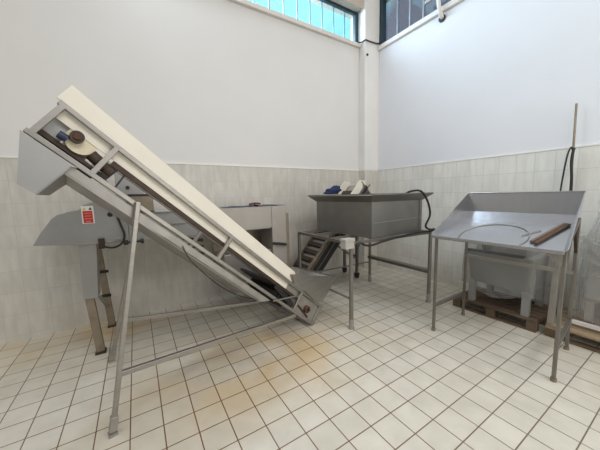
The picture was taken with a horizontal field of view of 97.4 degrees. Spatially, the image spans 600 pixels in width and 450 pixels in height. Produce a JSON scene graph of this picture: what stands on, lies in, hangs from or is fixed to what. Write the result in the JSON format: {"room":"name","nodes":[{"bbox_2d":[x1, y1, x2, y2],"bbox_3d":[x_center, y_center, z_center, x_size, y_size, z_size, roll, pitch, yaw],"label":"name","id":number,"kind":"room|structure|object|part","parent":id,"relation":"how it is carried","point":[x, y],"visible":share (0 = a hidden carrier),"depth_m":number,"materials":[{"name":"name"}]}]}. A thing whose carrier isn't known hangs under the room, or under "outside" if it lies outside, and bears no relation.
{"room":"factory floor","nodes":[
{"label":"factory floor","id":0,"kind":"room"},
{"bbox_2d":[0,0,358,344],"bbox_3d":[-2.309,-1.003,3.502,9.020,4.470,0.250,-5,8,-32],"label":"wall","id":1,"kind":"structure","parent":0,"point":[221,82],"depth_m":3.66,"materials":[{"name":"white paint"}]},
{"bbox_2d":[0,156,358,170],"bbox_3d":[-2.410,-0.806,3.312,8.620,0.016,0.014,-5,8,-32],"label":"trim","id":2,"kind":"structure","parent":1,"relation":"attached to","point":[0,156],"depth_m":4.14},
{"bbox_2d":[228,0,360,48],"bbox_3d":[-2.520,-3.239,3.117,8.620,0.070,0.300,-5,8,-32],"label":"trim","id":3,"kind":"structure","parent":1,"relation":"attached to","point":[245,3],"depth_m":4.45,"materials":[{"name":"paint"}]},
{"bbox_2d":[0,264,599,449],"bbox_3d":[-0.028,1.590,0.489,9.320,0.100,8.290,-5,8,-32],"label":"floor","id":4,"kind":"structure","parent":0,"point":[475,381],"depth_m":2.23,"materials":[{"name":"tile"}]},
{"bbox_2d":[33,172,290,355],"bbox_3d":[-1.442,0.286,3.369,2.655,1.898,0.820,-5,8,-32],"label":"machine","id":5,"kind":"object","parent":4,"relation":"on","point":[89,227],"visible":0.68,"depth_m":2.72,"materials":[{"name":"grey metal"}]},
{"bbox_2d":[33,195,128,245],"bbox_3d":[-2.278,-0.066,2.825,0.725,0.483,0.705,-5,8,-32],"label":"hood","id":6,"kind":"object","parent":5,"relation":"attached to","point":[84,226],"depth_m":2.54,"materials":[{"name":"grey metal"}]},
{"bbox_3d":[-2.102,1.002,2.702,0.112,0.624,0.060,-5,8,-32],"label":"leg","id":7,"kind":"part","parent":5,"relation":"part of","materials":[{"name":"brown metal"}]},
{"bbox_2d":[98,238,104,248],"bbox_3d":[-1.965,0.184,2.611,0.050,0.100,0.030,-5,8,-32],"label":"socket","id":8,"kind":"object","parent":5,"relation":"attached to","point":[101,241],"depth_m":2.60,"materials":[{"name":"plastic"}]},
{"bbox_3d":[-2.409,0.682,3.235,0.139,1.154,0.060,-5,8,-32],"label":"leg","id":9,"kind":"part","parent":5,"relation":"part of","materials":[{"name":"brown metal"}]},
{"bbox_3d":[-1.741,0.176,2.762,0.180,0.046,0.046,-5,8,-32],"label":"tension rod","id":10,"kind":"part","parent":5,"relation":"part of","materials":[{"name":"grey metal"}]},
{"bbox_3d":[-1.656,-0.311,2.740,0.230,0.020,0.006,-5,8,-32],"label":"control box lid","id":11,"kind":"part","parent":5,"relation":"part of","materials":[{"name":"grey metal"}]},
{"bbox_3d":[-0.904,0.184,3.809,0.695,0.295,0.020,-5,8,-32],"label":"panel","id":12,"kind":"part","parent":5,"relation":"part of","materials":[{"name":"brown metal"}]},
{"bbox_3d":[-0.693,-0.085,3.412,0.720,0.290,0.012,-5,8,-32],"label":"panel","id":13,"kind":"part","parent":5,"relation":"part of","materials":[{"name":"metal"}]},
{"bbox_2d":[222,204,273,207],"bbox_3d":[-0.638,-0.276,3.657,0.880,0.029,0.280,-5,8,-32],"label":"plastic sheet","id":14,"kind":"object","parent":5,"relation":"on","point":[254,204],"visible":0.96,"depth_m":3.57,"materials":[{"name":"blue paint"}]},
{"bbox_3d":[-0.282,0.261,3.649,0.200,0.065,0.030,-4,7,-20],"label":"handle","id":15,"kind":"part","parent":5,"relation":"part of","materials":[{"name":"black rubber"}]},
{"bbox_2d":[17,85,337,438],"bbox_3d":[-0.848,0.167,2.777,2.781,2.271,1.025,-8,9,-44],"label":"conveyor","id":16,"kind":"object","parent":4,"relation":"on","point":[46,164],"visible":1,"depth_m":1.90,"materials":[{"name":"silver metal"}]},
{"bbox_3d":[-1.288,-0.393,1.710,0.157,0.167,0.083,-8,9,-44],"label":"gear motor","id":17,"kind":"part","parent":16,"relation":"part of","materials":[{"name":"brown metal"}]},
{"bbox_3d":[-1.264,-0.347,1.738,0.147,0.137,0.050,-8,9,-44],"label":"motor mount","id":18,"kind":"part","parent":16,"relation":"part of","materials":[{"name":"brown metal"}]},
{"bbox_3d":[-1.267,1.411,1.783,0.050,0.020,0.050,-8,9,-44],"label":"foot plate","id":19,"kind":"part","parent":16,"relation":"part of","materials":[{"name":"silver metal"}]},
{"bbox_3d":[-1.655,0.624,2.489,0.449,1.409,0.040,-1,7,3],"label":"leg","id":20,"kind":"part","parent":16,"relation":"part of","materials":[{"name":"silver metal"}]},
{"bbox_3d":[-1.187,0.622,1.791,0.306,1.544,0.031,-8,9,-44],"label":"leg","id":21,"kind":"part","parent":16,"relation":"part of","materials":[{"name":"silver metal"}]},
{"bbox_2d":[65,167,269,301],"bbox_3d":[-1.085,0.177,2.333,1.535,1.328,0.620,-8,9,-44],"label":"drip tray","id":22,"kind":"object","parent":16,"relation":"on","point":[195,207],"depth_m":2.10,"materials":[{"name":"silver metal"}]},
{"bbox_3d":[-0.612,0.257,2.374,2.436,2.172,0.032,-8,9,-44],"label":"frame","id":23,"kind":"part","parent":16,"relation":"part of","materials":[{"name":"silver metal"}]},
{"bbox_3d":[-1.048,0.217,2.812,2.436,2.172,0.033,-8,9,-44],"label":"frame","id":24,"kind":"part","parent":16,"relation":"part of","materials":[{"name":"silver metal"}]},
{"bbox_3d":[-0.141,0.789,2.850,0.381,0.064,0.012,-8,9,-44],"label":"tie rod","id":25,"kind":"part","parent":16,"relation":"part of","materials":[{"name":"silver metal"}]},
{"bbox_3d":[-0.087,0.739,2.983,0.208,0.193,0.010,-8,9,-44],"label":"skirt plate","id":26,"kind":"part","parent":16,"relation":"part of","materials":[{"name":"silver metal"}]},
{"bbox_3d":[0.072,0.990,3.144,0.414,0.397,0.006,-8,9,-44],"label":"plate","id":27,"kind":"part","parent":16,"relation":"part of","materials":[{"name":"silver metal"}]},
{"bbox_2d":[291,180,370,277],"bbox_3d":[0.551,0.112,4.796,1.626,1.824,0.520,-5,8,-32],"label":"cleated elevator","id":28,"kind":"object","parent":4,"relation":"on","point":[316,253],"visible":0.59,"depth_m":4.65,"materials":[{"name":"grey metal"}]},
{"bbox_3d":[0.646,0.138,4.598,1.484,1.637,0.030,-5,8,-32],"label":"rail","id":29,"kind":"part","parent":28,"relation":"part of","materials":[{"name":"grey metal"}]},
{"bbox_3d":[0.721,0.208,4.651,1.426,1.568,0.030,-5,8,-32],"label":"plate","id":30,"kind":"part","parent":28,"relation":"part of","materials":[{"name":"grey metal"}]},
{"bbox_3d":[0.887,0.212,5.253,0.045,1.325,0.045,-5,8,-32],"label":"leg","id":31,"kind":"part","parent":28,"relation":"part of","materials":[{"name":"metal"}]},
{"bbox_3d":[1.057,0.277,4.892,0.045,1.270,0.045,-5,8,-32],"label":"leg","id":32,"kind":"part","parent":28,"relation":"part of","materials":[{"name":"metal"}]},
{"bbox_2d":[298,230,431,329],"bbox_3d":[0.885,0.584,3.856,1.625,1.085,1.252,-5,8,-32],"label":"stand","id":33,"kind":"object","parent":4,"relation":"on","point":[347,242],"visible":0.77,"depth_m":3.70,"materials":[{"name":"metal"}]},
{"bbox_3d":[-0.001,0.606,4.002,0.048,0.990,0.048,-5,8,-32],"label":"leg","id":34,"kind":"part","parent":33,"relation":"part of","materials":[{"name":"metal"}]},
{"bbox_3d":[0.300,0.818,3.546,0.026,0.026,1.125,-5,8,-32],"label":"rail","id":35,"kind":"part","parent":33,"relation":"part of","materials":[{"name":"metal"}]},
{"bbox_3d":[0.629,0.714,4.378,1.446,0.026,0.026,-5,8,-30],"label":"rail","id":36,"kind":"part","parent":33,"relation":"part of","materials":[{"name":"metal"}]},
{"bbox_3d":[0.531,0.166,2.947,0.140,0.030,0.101,-5,8,-32],"label":"box lid","id":37,"kind":"part","parent":33,"relation":"part of","materials":[{"name":"white plastic"}]},
{"bbox_3d":[0.594,0.701,3.052,0.048,0.990,0.048,-5,8,-32],"label":"leg","id":38,"kind":"part","parent":33,"relation":"part of","materials":[{"name":"metal"}]},
{"bbox_3d":[0.912,0.108,3.825,1.479,0.034,1.214,-5,8,-32],"label":"frame","id":39,"kind":"part","parent":33,"relation":"part of","materials":[{"name":"metal"}]},
{"bbox_3d":[1.251,0.494,4.716,0.048,0.990,0.048,-5,8,-32],"label":"leg","id":40,"kind":"part","parent":33,"relation":"part of","materials":[{"name":"metal"}]},
{"bbox_2d":[308,192,433,238],"bbox_3d":[0.981,-0.188,3.892,1.186,0.542,1.340,-5,8,-32],"label":"tank","id":41,"kind":"object","parent":33,"relation":"on","point":[378,215],"visible":0.94,"depth_m":3.43,"materials":[{"name":"silver metal"}]},
{"bbox_2d":[324,185,341,193],"bbox_3d":[0.523,-0.578,4.321,0.352,0.144,0.146,-5,8,-32],"label":"cloth bundle","id":42,"kind":"object","parent":41,"relation":"on","point":[335,189],"visible":1,"depth_m":4.30,"materials":[{"name":"blue fabric"}]},
{"bbox_3d":[0.982,-0.139,3.898,0.992,0.443,1.130,-5,8,-32],"label":"tank","id":43,"kind":"part","parent":41,"relation":"part of","materials":[{"name":"metal"}]},
{"bbox_2d":[356,189,434,265],"bbox_3d":[1.224,-0.015,3.352,1.435,0.859,0.272,-5,8,-32],"label":"hose","id":44,"kind":"object","parent":41,"relation":"hanging from","point":[415,190],"visible":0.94,"depth_m":3.39,"materials":[{"name":"black rubber"}]},
{"bbox_3d":[1.849,0.590,3.762,0.048,0.990,0.048,-5,8,-32],"label":"leg","id":45,"kind":"part","parent":33,"relation":"part of","materials":[{"name":"metal"}]},
{"bbox_2d":[453,287,556,332],"bbox_3d":[2.658,1.066,3.469,0.680,0.132,0.900,-5,8,-32],"label":"wooden pallet","id":46,"kind":"object","parent":4,"relation":"on","point":[495,301],"visible":0.66,"depth_m":3.30,"materials":[{"name":"brown wood"}]},
{"bbox_2d":[468,244,548,316],"bbox_3d":[2.660,0.511,3.389,0.690,0.988,0.767,-5,8,-32],"label":"machine","id":47,"kind":"object","parent":46,"relation":"on","point":[526,281],"visible":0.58,"depth_m":3.19,"materials":[{"name":"clear plastic wrap"},{"name":"pale paint"},{"name":"grey steel"}]},
{"bbox_3d":[2.303,0.858,3.516,0.060,0.288,0.070,-5,8,-32],"label":"leg","id":48,"kind":"part","parent":47,"relation":"part of","materials":[{"name":"paint"}]},
{"bbox_3d":[2.744,0.816,3.788,0.060,0.288,0.070,-5,8,-32],"label":"leg","id":49,"kind":"part","parent":47,"relation":"part of","materials":[{"name":"paint"}]},
{"bbox_3d":[2.604,0.906,3.035,0.060,0.288,0.070,-5,8,-32],"label":"leg","id":50,"kind":"part","parent":47,"relation":"part of","materials":[{"name":"paint"}]},
{"bbox_3d":[3.018,0.864,3.313,0.060,0.288,0.070,-5,8,-32],"label":"leg","id":51,"kind":"part","parent":47,"relation":"part of","materials":[{"name":"paint"}]},
{"bbox_2d":[431,191,585,382],"bbox_3d":[2.081,0.450,2.705,0.761,1.559,1.103,-5,8,-32],"label":"table","id":52,"kind":"object","parent":4,"relation":"on","point":[499,219],"depth_m":2.61,"materials":[{"name":"metal"}]},
{"bbox_3d":[1.521,0.659,2.965,0.026,1.050,0.026,-5,8,-32],"label":"leg","id":53,"kind":"part","parent":52,"relation":"part of","materials":[{"name":"metal"}]},
{"bbox_3d":[1.807,0.885,3.172,0.665,0.035,0.030,-6,8,-32],"label":"rail","id":54,"kind":"part","parent":52,"relation":"part of","materials":[{"name":"metal"}]},
{"bbox_3d":[1.777,-0.138,3.102,0.745,0.454,0.006,-5,8,-32],"label":"panel","id":55,"kind":"part","parent":52,"relation":"part of","materials":[{"name":"metal"}]},
{"bbox_3d":[2.078,0.491,3.307,0.026,1.280,0.026,-5,8,-32],"label":"leg","id":56,"kind":"part","parent":52,"relation":"part of","materials":[{"name":"metal"}]},
{"bbox_3d":[1.791,0.179,2.482,0.025,0.025,1.020,-6,8,-33],"label":"rail","id":57,"kind":"part","parent":52,"relation":"part of","materials":[{"name":"metal"}]},
{"bbox_2d":[434,211,575,250],"bbox_3d":[2.057,0.018,2.659,0.722,0.243,1.075,-5,8,-32],"label":"tray","id":58,"kind":"object","parent":52,"relation":"on","point":[492,228],"depth_m":2.60,"materials":[{"name":"metal"}]},
{"bbox_3d":[2.348,0.419,2.907,0.030,0.035,0.949,-6,8,-35],"label":"rail","id":59,"kind":"part","parent":52,"relation":"part of","materials":[{"name":"silver metal"}]},
{"bbox_3d":[2.351,-0.242,2.853,0.026,0.218,1.015,-5,8,-32],"label":"panel","id":60,"kind":"part","parent":52,"relation":"part of","materials":[{"name":"metal"}]},
{"bbox_3d":[2.184,0.065,2.315,0.427,0.148,0.024,-3,7,-17],"label":"wooden strip","id":61,"kind":"part","parent":52,"relation":"part of","materials":[{"name":"brown wood"}]},
{"bbox_3d":[2.183,0.075,2.276,0.432,0.153,0.027,-3,7,-17],"label":"wooden strip","id":62,"kind":"part","parent":52,"relation":"part of","materials":[{"name":"brown wood"}]},
{"bbox_3d":[2.024,0.275,2.111,0.010,0.105,0.120,-5,8,-32],"label":"gusset plate","id":63,"kind":"part","parent":52,"relation":"part of","materials":[{"name":"silver metal"}]},
{"bbox_3d":[2.086,0.743,2.120,0.026,1.050,0.026,-5,8,-32],"label":"leg","id":64,"kind":"part","parent":52,"relation":"part of","materials":[{"name":"metal"}]},
{"bbox_3d":[2.362,0.965,2.362,0.690,0.035,0.030,-7,8,-38],"label":"rail","id":65,"kind":"part","parent":52,"relation":"part of","materials":[{"name":"metal"}]},
{"bbox_3d":[2.622,0.567,2.533,0.026,1.280,0.026,-5,8,-32],"label":"leg","id":66,"kind":"part","parent":52,"relation":"part of","materials":[{"name":"metal"}]},
{"bbox_3d":[2.324,-0.051,2.224,0.750,0.455,0.033,-7,8,-38],"label":"panel","id":67,"kind":"part","parent":52,"relation":"part of","materials":[{"name":"metal"}]},
{"bbox_2d":[560,103,577,304],"bbox_3d":[3.185,-0.129,3.167,0.070,2.550,0.125,-5,8,-32],"label":"metal pole","id":68,"kind":"object","parent":4,"relation":"on","point":[572,147],"visible":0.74,"depth_m":3.07,"materials":[{"name":"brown metal"}]},
{"bbox_2d":[544,307,599,353],"bbox_3d":[3.278,1.153,2.591,0.760,0.132,1.115,-5,8,-32],"label":"wooden pallet","id":69,"kind":"object","parent":4,"relation":"on","point":[575,329],"visible":0.59,"depth_m":2.76,"materials":[{"name":"brown wood"}]},
{"bbox_2d":[546,260,560,324],"bbox_3d":[2.711,0.688,2.806,0.062,0.768,0.067,-5,8,-32],"label":"steel post","id":70,"kind":"object","parent":69,"relation":"on","point":[555,278],"visible":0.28,"depth_m":2.80,"materials":[{"name":"silver metal"}]},
{"bbox_2d":[571,240,599,330],"bbox_3d":[3.341,0.429,2.478,0.624,1.328,0.944,-5,8,-32],"label":"machine","id":71,"kind":"object","parent":69,"relation":"on","point":[592,292],"visible":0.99,"depth_m":2.70,"materials":[{"name":"clear plastic wrap"},{"name":"pale paint"},{"name":"grey steel"}]},
{"bbox_3d":[3.025,0.918,2.755,0.060,0.308,0.060,-5,8,-32],"label":"leg","id":72,"kind":"part","parent":71,"relation":"part of","materials":[{"name":"silver metal"}]},
{"bbox_3d":[3.339,0.888,2.949,0.060,0.308,0.060,-5,8,-32],"label":"leg","id":73,"kind":"part","parent":71,"relation":"part of","materials":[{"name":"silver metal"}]},
{"bbox_2d":[308,0,362,18],"bbox_3d":[-2.529,-4.176,2.988,8.620,0.600,0.350,-5,8,-32],"label":"lintel","id":74,"kind":"object","parent":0,"point":[354,5],"visible":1,"depth_m":5.05,"materials":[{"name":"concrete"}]},
{"bbox_2d":[253,0,357,42],"bbox_3d":[-2.515,-3.575,3.057,8.620,0.610,0.090,-5,8,-32],"label":"window","id":75,"kind":"structure","parent":74,"relation":"attached to","point":[329,2],"depth_m":5.04,"materials":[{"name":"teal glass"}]},
{"bbox_2d":[351,0,379,266],"bbox_3d":[1.382,-1.980,5.622,0.420,5.750,0.410,-5,8,-32],"label":"column","id":76,"kind":"structure","parent":0,"point":[369,16],"depth_m":5.38,"materials":[{"name":"paint"}]},
{"bbox_2d":[358,39,379,43],"bbox_3d":[1.398,-3.634,5.213,0.489,0.072,0.115,-3,7,-16],"label":"cable","id":77,"kind":"object","parent":76,"relation":"attached to","point":[364,39],"visible":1,"depth_m":5.19,"materials":[{"name":"black rubber"}]},
{"bbox_2d":[377,0,599,310],"bbox_3d":[3.736,-1.028,2.555,0.250,4.450,8.240,-5,8,-32],"label":"wall","id":78,"kind":"structure","parent":0,"point":[495,77],"depth_m":3.81,"materials":[{"name":"white paint"}]},
{"bbox_2d":[378,0,463,50],"bbox_3d":[3.769,-3.258,2.110,0.300,0.080,7.830,-5,8,-32],"label":"trim","id":79,"kind":"structure","parent":78,"relation":"attached to","point":[452,3],"depth_m":4.57,"materials":[{"name":"paint"}]},
{"bbox_2d":[424,0,445,22],"bbox_3d":[2.178,-3.741,4.288,0.163,0.886,0.334,-5,8,-32],"label":"conduit","id":80,"kind":"object","parent":78,"relation":"attached to","point":[442,16],"visible":1,"depth_m":4.21,"materials":[{"name":"paint"}]},
{"bbox_2d":[379,143,599,169],"bbox_3d":[3.743,-0.845,2.335,0.014,0.016,7.830,-5,8,-32],"label":"trim","id":81,"kind":"structure","parent":78,"relation":"attached to","point":[598,143],"depth_m":3.72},
{"bbox_3d":[3.701,-4.368,2.051,0.300,0.300,7.990,-5,8,-32],"label":"lintel","id":82,"kind":"object","parent":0,"visible":0},
{"bbox_2d":[379,0,424,44],"bbox_3d":[2.974,-3.869,3.209,0.100,0.920,5.030,-5,8,-32],"label":"window","id":83,"kind":"structure","parent":82,"relation":"attached to","point":[382,25],"depth_m":5.24,"materials":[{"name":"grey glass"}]}
]}

